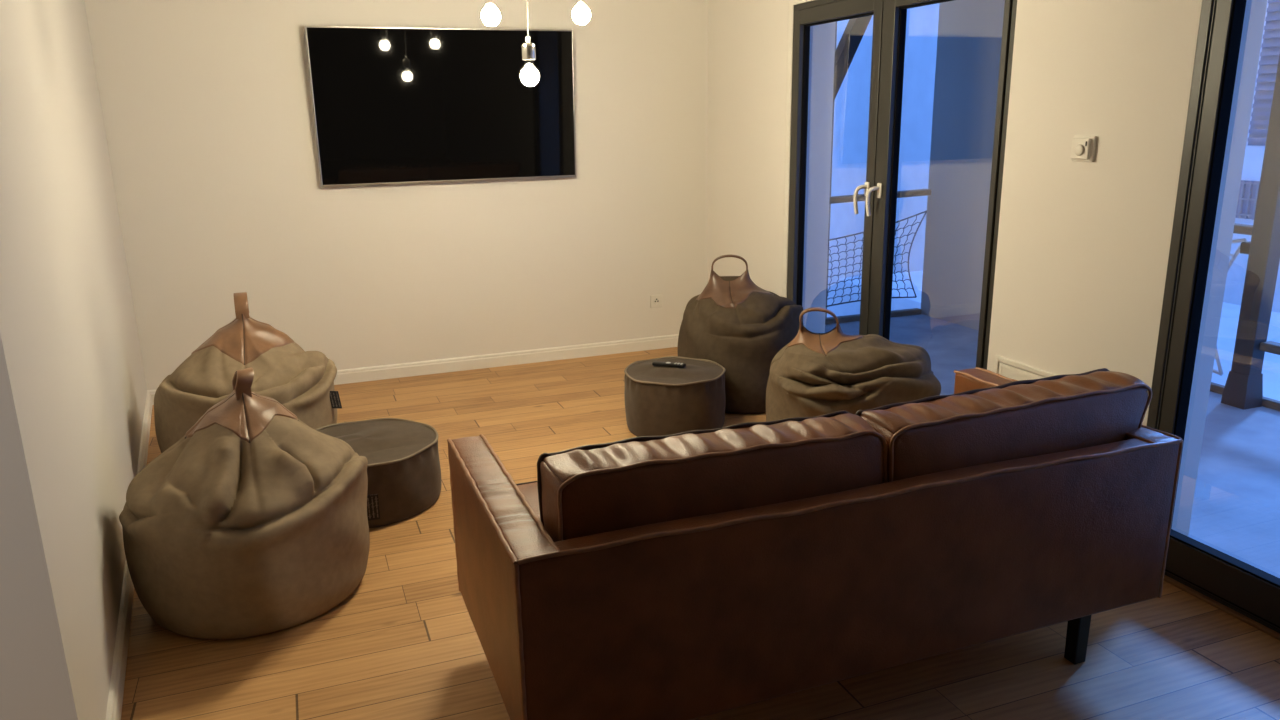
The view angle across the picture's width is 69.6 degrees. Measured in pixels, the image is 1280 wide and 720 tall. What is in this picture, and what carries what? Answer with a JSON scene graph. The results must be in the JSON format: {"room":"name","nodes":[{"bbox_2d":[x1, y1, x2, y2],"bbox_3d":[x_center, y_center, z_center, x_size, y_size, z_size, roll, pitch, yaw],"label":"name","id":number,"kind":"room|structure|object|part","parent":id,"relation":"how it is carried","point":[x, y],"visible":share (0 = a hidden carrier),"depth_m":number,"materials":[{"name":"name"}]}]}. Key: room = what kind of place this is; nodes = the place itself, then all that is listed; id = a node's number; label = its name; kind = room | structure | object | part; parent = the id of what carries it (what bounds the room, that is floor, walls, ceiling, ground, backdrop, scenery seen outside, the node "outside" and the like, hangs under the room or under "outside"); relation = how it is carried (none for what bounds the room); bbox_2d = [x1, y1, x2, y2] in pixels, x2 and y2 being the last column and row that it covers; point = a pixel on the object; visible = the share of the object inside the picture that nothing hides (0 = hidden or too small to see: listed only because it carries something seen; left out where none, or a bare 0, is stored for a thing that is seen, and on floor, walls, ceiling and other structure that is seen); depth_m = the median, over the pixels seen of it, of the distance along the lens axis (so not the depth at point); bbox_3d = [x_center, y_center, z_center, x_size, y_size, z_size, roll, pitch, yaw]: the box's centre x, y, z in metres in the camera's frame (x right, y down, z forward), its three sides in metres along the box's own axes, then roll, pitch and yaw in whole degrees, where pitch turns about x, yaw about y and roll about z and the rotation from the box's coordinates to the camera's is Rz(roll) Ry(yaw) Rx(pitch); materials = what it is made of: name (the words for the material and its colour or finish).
{"room":"living room","nodes":[
{"label":"living room","id":0,"kind":"room"},
{"bbox_2d":[0,0,146,719],"bbox_3d":[-3.145,-0.536,2.968,2.655,2.720,3.740,-7,16,-20],"label":"wall","id":1,"kind":"structure","parent":0,"point":[73,388],"depth_m":2.41,"materials":[{"name":"white paint"}]},
{"bbox_2d":[106,390,152,719],"bbox_3d":[-2.004,0.622,3.662,0.016,0.086,3.654,-8,16,-25],"label":"baseboard","id":2,"kind":"structure","parent":1,"relation":"attached to","point":[116,690],"depth_m":2.81,"materials":[{"name":"white"}]},
{"bbox_2d":[84,0,707,389],"bbox_3d":[-1.188,-1.267,5.588,4.050,2.720,0.150,-7,16,-20],"label":"wall","id":3,"kind":"structure","parent":0,"point":[207,106],"depth_m":5.51,"materials":[{"name":"white paint"}]},
{"bbox_2d":[148,334,678,404],"bbox_3d":[-1.164,0.028,5.841,3.510,0.086,0.016,-7,16,-20],"label":"baseboard","id":4,"kind":"structure","parent":3,"relation":"attached to","point":[354,375],"depth_m":5.93,"materials":[{"name":"white wood"}]},
{"bbox_2d":[305,26,575,186],"bbox_3d":[-1.122,-1.493,5.423,1.526,0.873,0.089,-7,16,-20],"label":"television","id":5,"kind":"object","parent":3,"relation":"attached to","point":[392,105],"visible":1,"depth_m":5.38,"materials":[{"name":"grey"}]},
{"bbox_2d":[650,294,661,307],"bbox_3d":[0.111,-0.399,6.233,0.086,0.086,0.014,-7,16,-20],"label":"wall socket","id":6,"kind":"object","parent":3,"relation":"attached to","point":[655,300],"visible":1,"depth_m":6.23,"materials":[{"name":"white plastic"}]},
{"bbox_2d":[121,347,1279,719],"bbox_3d":[-0.205,1.493,0.665,6.150,0.120,11.050,-7,16,-20],"label":"floor","id":7,"kind":"structure","parent":0,"point":[405,644],"depth_m":2.72,"materials":[{"name":"brown wood"}]},
{"bbox_2d":[119,367,369,639],"bbox_3d":[-1.299,0.417,3.051,0.766,0.776,0.785,-7,16,-20],"label":"bean bag","id":8,"kind":"object","parent":7,"relation":"on","point":[254,522],"visible":1,"depth_m":2.81,"materials":[{"name":"beige fabric"}]},
{"bbox_3d":[-1.295,0.071,3.006,0.065,0.086,0.126,-9,17,-27],"label":"handle","id":9,"kind":"part","parent":8,"relation":"part of","materials":[{"name":"beige leather"}]},
{"bbox_2d":[154,292,341,452],"bbox_3d":[-1.798,0.101,4.205,0.791,0.810,0.764,-7,16,-20],"label":"bean bag","id":10,"kind":"object","parent":7,"relation":"on","point":[302,381],"visible":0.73,"depth_m":4.02,"materials":[{"name":"beige fabric"}]},
{"bbox_3d":[-1.794,-0.249,4.142,0.056,0.103,0.143,-7,16,-22],"label":"handle","id":11,"kind":"part","parent":10,"relation":"part of","materials":[{"name":"beige leather"}]},
{"bbox_2d":[330,393,339,406],"bbox_3d":[-1.398,0.181,4.216,0.043,0.079,0.003,-10,17,-31],"label":"tag","id":12,"kind":"object","parent":10,"relation":"attached to","point":[334,397],"depth_m":4.22,"materials":[{"name":"grey fabric"}]},
{"bbox_2d":[316,418,440,528],"bbox_3d":[-1.139,0.457,3.840,0.597,0.284,0.602,-7,16,-20],"label":"pouf","id":13,"kind":"object","parent":7,"relation":"on","point":[402,455],"visible":0.6,"depth_m":3.71,"materials":[{"name":"fabric"}]},
{"bbox_2d":[367,494,377,518],"bbox_3d":[-1.046,0.570,3.575,0.057,0.097,0.001,-6,16,-17],"label":"tag","id":14,"kind":"object","parent":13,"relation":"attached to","point":[372,499],"depth_m":3.58,"materials":[{"name":"grey"}]},
{"bbox_2d":[624,356,725,436],"bbox_3d":[0.178,0.187,4.699,0.514,0.319,0.516,0,15,3],"label":"pouf","id":15,"kind":"object","parent":7,"relation":"on","point":[659,400],"visible":0.91,"depth_m":4.51,"materials":[{"name":"fabric"}]},
{"bbox_2d":[652,361,685,367],"bbox_3d":[0.147,0.022,4.662,0.170,0.018,0.040,5,16,21],"label":"remote control","id":16,"kind":"object","parent":15,"relation":"on","point":[655,363],"visible":1,"depth_m":4.65,"materials":[{"name":"black plastic"}]},
{"bbox_2d":[678,254,802,413],"bbox_3d":[0.568,-0.178,5.071,0.701,0.823,0.735,-7,16,-20],"label":"bean bag","id":17,"kind":"object","parent":7,"relation":"on","point":[736,324],"visible":0.83,"depth_m":4.81,"materials":[{"name":"brown fabric"}]},
{"bbox_3d":[0.479,-0.511,4.920,0.194,0.103,0.040,1,15,6],"label":"handle","id":18,"kind":"part","parent":17,"relation":"part of","materials":[{"name":"leather"}]},
{"bbox_2d":[447,367,1182,719],"bbox_3d":[0.487,0.471,2.665,1.909,0.804,0.840,-7,16,-20],"label":"sofa","id":19,"kind":"object","parent":7,"relation":"on","point":[689,575],"visible":1,"depth_m":2.24,"materials":[{"name":"leather"}]},
{"bbox_3d":[-0.356,0.552,2.357,0.105,0.494,0.828,-7,16,-20],"label":"arm","id":20,"kind":"part","parent":19,"relation":"part of","materials":[{"name":"leather"}]},
{"bbox_2d":[517,482,540,519],"bbox_3d":[0.071,0.472,2.544,0.836,0.134,0.756,-7,16,-20],"label":"seat cushion","id":21,"kind":"object","parent":19,"relation":"on","point":[529,490],"depth_m":2.66,"materials":[{"name":"leather"}]},
{"bbox_2d":[540,413,883,541],"bbox_3d":[0.197,0.333,2.255,0.878,0.312,0.213,-7,16,-20],"label":"cushion","id":22,"kind":"object","parent":19,"relation":"on","point":[642,481],"depth_m":2.16,"materials":[{"name":"leather"}]},
{"bbox_2d":[860,371,1147,481],"bbox_3d":[1.022,0.237,2.555,0.920,0.314,0.224,-7,16,-20],"label":"cushion","id":23,"kind":"object","parent":19,"relation":"on","point":[1020,420],"depth_m":2.46,"materials":[{"name":"leather"}]},
{"bbox_3d":[1.310,0.361,2.963,0.105,0.494,0.828,-7,16,-20],"label":"arm","id":24,"kind":"part","parent":19,"relation":"part of","materials":[{"name":"leather"}]},
{"bbox_3d":[1.261,0.788,2.651,0.044,0.172,0.044,-7,16,-20],"label":"leg","id":25,"kind":"part","parent":19,"relation":"part of","materials":[{"name":"black wood"}]},
{"bbox_2d":[766,307,940,421],"bbox_3d":[0.934,0.111,4.120,0.744,0.740,0.772,-7,16,-20],"label":"bean bag","id":26,"kind":"object","parent":7,"relation":"on","point":[814,374],"visible":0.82,"depth_m":3.84,"materials":[{"name":"brown fabric"}]},
{"bbox_3d":[0.770,-0.175,3.957,0.168,0.099,0.048,1,15,9],"label":"handle","id":27,"kind":"part","parent":26,"relation":"part of","materials":[{"name":"beige leather"}]},
{"bbox_2d":[825,22,836,317],"bbox_3d":[0.990,0.137,7.692,1.190,6.850,0.150,-7,16,-20],"label":"wall","id":28,"kind":"structure","parent":0,"point":[836,22],"depth_m":7.41,"materials":[{"name":"beige"}]},
{"bbox_2d":[921,0,1004,330],"bbox_3d":[2.579,-1.435,6.198,0.140,2.640,1.750,-7,16,-20],"label":"wall","id":29,"kind":"structure","parent":0,"point":[969,39],"depth_m":6.67,"materials":[{"name":"beige"}]},
{"bbox_2d":[826,210,926,306],"bbox_3d":[1.656,-0.741,6.981,1.209,0.721,0.011,-7,16,-20],"label":"net","id":30,"kind":"object","parent":29,"relation":"attached to","point":[925,212],"visible":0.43,"depth_m":7.02,"materials":[{"name":"grey fabric"}]},
{"bbox_2d":[829,189,930,203],"bbox_3d":[1.461,-1.184,6.790,1.600,0.084,0.080,-7,16,-20],"label":"handrail","id":31,"kind":"object","parent":29,"relation":"attached to","point":[918,192],"visible":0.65,"depth_m":6.92,"materials":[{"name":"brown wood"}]},
{"bbox_2d":[708,0,1267,535],"bbox_3d":[2.486,-0.197,1.314,0.280,2.720,10.700,-7,16,-20],"label":"wall","id":32,"kind":"structure","parent":0,"point":[1082,255],"depth_m":3.31,"materials":[{"name":"white paint"}]},
{"bbox_2d":[782,0,835,332],"bbox_3d":[1.256,-0.723,4.513,0.269,2.135,1.720,-7,16,-20],"label":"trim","id":33,"kind":"structure","parent":32,"relation":"attached to","point":[822,36],"depth_m":5.21,"materials":[{"name":"white paint"}]},
{"bbox_2d":[787,0,1016,369],"bbox_3d":[1.137,-0.690,4.452,0.150,2.108,1.675,-7,16,-20],"label":"door","id":34,"kind":"structure","parent":32,"relation":"in","point":[880,188],"depth_m":4.38,"materials":[{"name":"grey metal"}]},
{"bbox_3d":[1.069,-0.780,4.478,0.060,0.141,0.035,-7,16,-20],"label":"lever","id":35,"kind":"part","parent":34,"relation":"part of","materials":[{"name":"white plastic"}]},
{"bbox_3d":[1.102,-0.830,4.469,0.012,0.070,0.032,-7,16,-20],"label":"handle","id":36,"kind":"part","parent":34,"relation":"part of","materials":[{"name":"white plastic"}]},
{"bbox_3d":[1.105,-0.756,4.384,0.060,0.141,0.035,-7,16,-20],"label":"lever","id":37,"kind":"part","parent":34,"relation":"part of","materials":[{"name":"white plastic"}]},
{"bbox_3d":[1.139,-0.806,4.376,0.012,0.070,0.032,-7,16,-20],"label":"handle","id":38,"kind":"part","parent":34,"relation":"part of","materials":[{"name":"white plastic"}]},
{"bbox_2d":[994,355,1056,380],"bbox_3d":[1.541,0.257,3.624,0.012,0.468,0.450,-7,16,-20],"label":"access panel","id":39,"kind":"object","parent":32,"relation":"attached to","point":[1008,371],"visible":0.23,"depth_m":3.66,"materials":[{"name":"white plastic"}]},
{"bbox_3d":[1.543,0.257,3.625,0.007,0.416,0.398,-7,16,-20],"label":"door","id":40,"kind":"part","parent":39,"relation":"part of","materials":[{"name":"white"}]},
{"bbox_2d":[1070,136,1096,161],"bbox_3d":[1.554,-0.744,3.239,0.036,0.088,0.096,-7,16,-20],"label":"thermostat","id":41,"kind":"object","parent":32,"relation":"attached to","point":[1083,148],"visible":1,"depth_m":3.22,"materials":[{"name":"white plastic"}]},
{"bbox_2d":[1147,0,1279,632],"bbox_3d":[1.938,-0.306,2.444,0.072,2.346,1.142,-7,16,-20],"label":"door","id":42,"kind":"structure","parent":32,"relation":"in","point":[1252,592],"depth_m":2.88,"materials":[{"name":"grey metal"}]},
{"bbox_2d":[1163,575,1279,639],"bbox_3d":[1.950,0.834,2.744,0.070,0.012,1.146,-7,16,-20],"label":"trim","id":43,"kind":"structure","parent":32,"relation":"attached to","point":[1171,581],"depth_m":2.91,"materials":[{"name":"brown wood"}]},
{"bbox_2d":[825,314,1279,577],"bbox_3d":[3.002,0.878,3.027,2.000,0.245,8.930,-7,16,-20],"label":"floor","id":44,"kind":"structure","parent":0,"point":[1236,507],"depth_m":4.15,"materials":[{"name":"concrete"}]},
{"bbox_2d":[825,308,921,324],"bbox_3d":[1.451,-0.197,7.041,1.640,0.255,0.060,-7,16,-20],"label":"board","id":45,"kind":"object","parent":44,"relation":"attached to","point":[914,311],"visible":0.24,"depth_m":7.08,"materials":[{"name":"brown wood"}]},
{"bbox_2d":[1210,382,1279,410],"bbox_3d":[3.567,0.475,4.367,0.048,0.255,3.140,-7,16,-20],"label":"board","id":46,"kind":"object","parent":44,"relation":"attached to","point":[1270,403],"visible":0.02,"depth_m":4.90,"materials":[{"name":"brown wood"}]},
{"bbox_2d":[1221,54,1279,409],"bbox_3d":[3.191,-1.033,4.627,0.132,2.620,0.191,-7,16,-20],"label":"post","id":47,"kind":"object","parent":44,"relation":"on","point":[1243,389],"visible":1,"depth_m":4.74,"materials":[{"name":"brown wood"}]},
{"bbox_2d":[1213,238,1246,375],"bbox_3d":[3.072,-0.350,5.274,0.020,0.779,0.737,-7,16,-20],"label":"net","id":48,"kind":"object","parent":47,"relation":"attached to","point":[1220,372],"visible":0.03,"depth_m":4.94,"materials":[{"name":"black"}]},
{"bbox_2d":[1233,223,1252,234],"bbox_3d":[3.075,-0.762,5.133,0.080,0.044,0.824,-7,16,-20],"label":"handrail","id":49,"kind":"object","parent":47,"relation":"attached to","point":[1245,229],"visible":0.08,"depth_m":4.82,"materials":[{"name":"brown wood"}]},
{"bbox_2d":[1259,341,1279,354],"bbox_3d":[3.486,0.066,4.267,0.080,0.044,1.208,-7,16,-20],"label":"handrail","id":50,"kind":"object","parent":47,"relation":"attached to","point":[1268,346],"visible":1,"depth_m":4.76,"materials":[{"name":"brown wood"}]},
{"bbox_3d":[-0.254,-1.266,-0.068,6.150,0.150,11.050,-7,16,-20],"label":"ceiling","id":51,"kind":"structure","parent":0,"visible":0},
{"bbox_2d":[480,1,500,26],"bbox_3d":[-0.580,-1.690,3.456,0.096,0.829,0.096,-7,16,-20],"label":"pendant lamp","id":52,"kind":"object","parent":51,"relation":"hanging from","point":[490,16],"visible":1,"depth_m":3.53,"materials":[{"name":"grey glass"}]},
{"bbox_2d":[520,0,539,86],"bbox_3d":[-0.445,-1.603,3.553,0.096,1.051,0.096,-7,16,-20],"label":"pendant lamp","id":53,"kind":"object","parent":51,"relation":"hanging from","point":[529,76],"visible":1,"depth_m":3.64,"materials":[{"name":"grey glass"}]},
{"bbox_2d":[521,36,535,59],"bbox_3d":[-0.443,-1.238,3.651,0.055,0.088,0.055,-7,16,-20],"label":"socket","id":54,"kind":"object","parent":53,"relation":"attached to","point":[528,48],"depth_m":3.63,"materials":[{"name":"silver metal"}]},
{"bbox_2d":[571,5,591,23],"bbox_3d":[-0.244,-1.742,3.599,0.096,0.815,0.096,-7,16,-20],"label":"pendant lamp","id":55,"kind":"object","parent":51,"relation":"hanging from","point":[581,14],"visible":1,"depth_m":3.67,"materials":[{"name":"grey glass"}]},
{"label":"outside","id":56,"kind":"structure","parent":0,"visible":0},
{"bbox_3d":[9.530,3.004,10.054,36.000,0.200,70.000,-7,16,-20],"label":"ground","id":57,"kind":"structure","parent":56,"visible":0},
{"bbox_2d":[833,15,871,101],"bbox_3d":[0.467,0.127,7.125,3.608,7.069,0.100,-7,16,-20],"label":"diagonal brace","id":58,"kind":"object","parent":57,"relation":"on","point":[855,29],"visible":0.02,"depth_m":6.87,"materials":[{"name":"brown wood"}]},
{"bbox_2d":[827,0,1279,400],"bbox_3d":[4.060,-2.302,11.503,4.300,9.500,12.000,-7,16,-20],"label":"building","id":59,"kind":"structure","parent":57,"relation":"on","point":[852,100],"depth_m":14.14,"materials":[{"name":"grey"}]},
{"bbox_2d":[1236,181,1259,219],"bbox_3d":[6.217,-1.619,9.334,0.030,0.380,0.420,-7,16,-20],"label":"window","id":60,"kind":"structure","parent":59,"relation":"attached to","point":[1248,192],"depth_m":9.39,"materials":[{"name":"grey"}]},
{"bbox_2d":[1247,0,1279,145],"bbox_3d":[6.291,-3.195,8.679,0.060,2.300,0.820,-7,16,-20],"label":"shutter","id":61,"kind":"object","parent":59,"relation":"hanging from","point":[1270,43],"depth_m":9.09,"materials":[{"name":"grey"}]}
]}

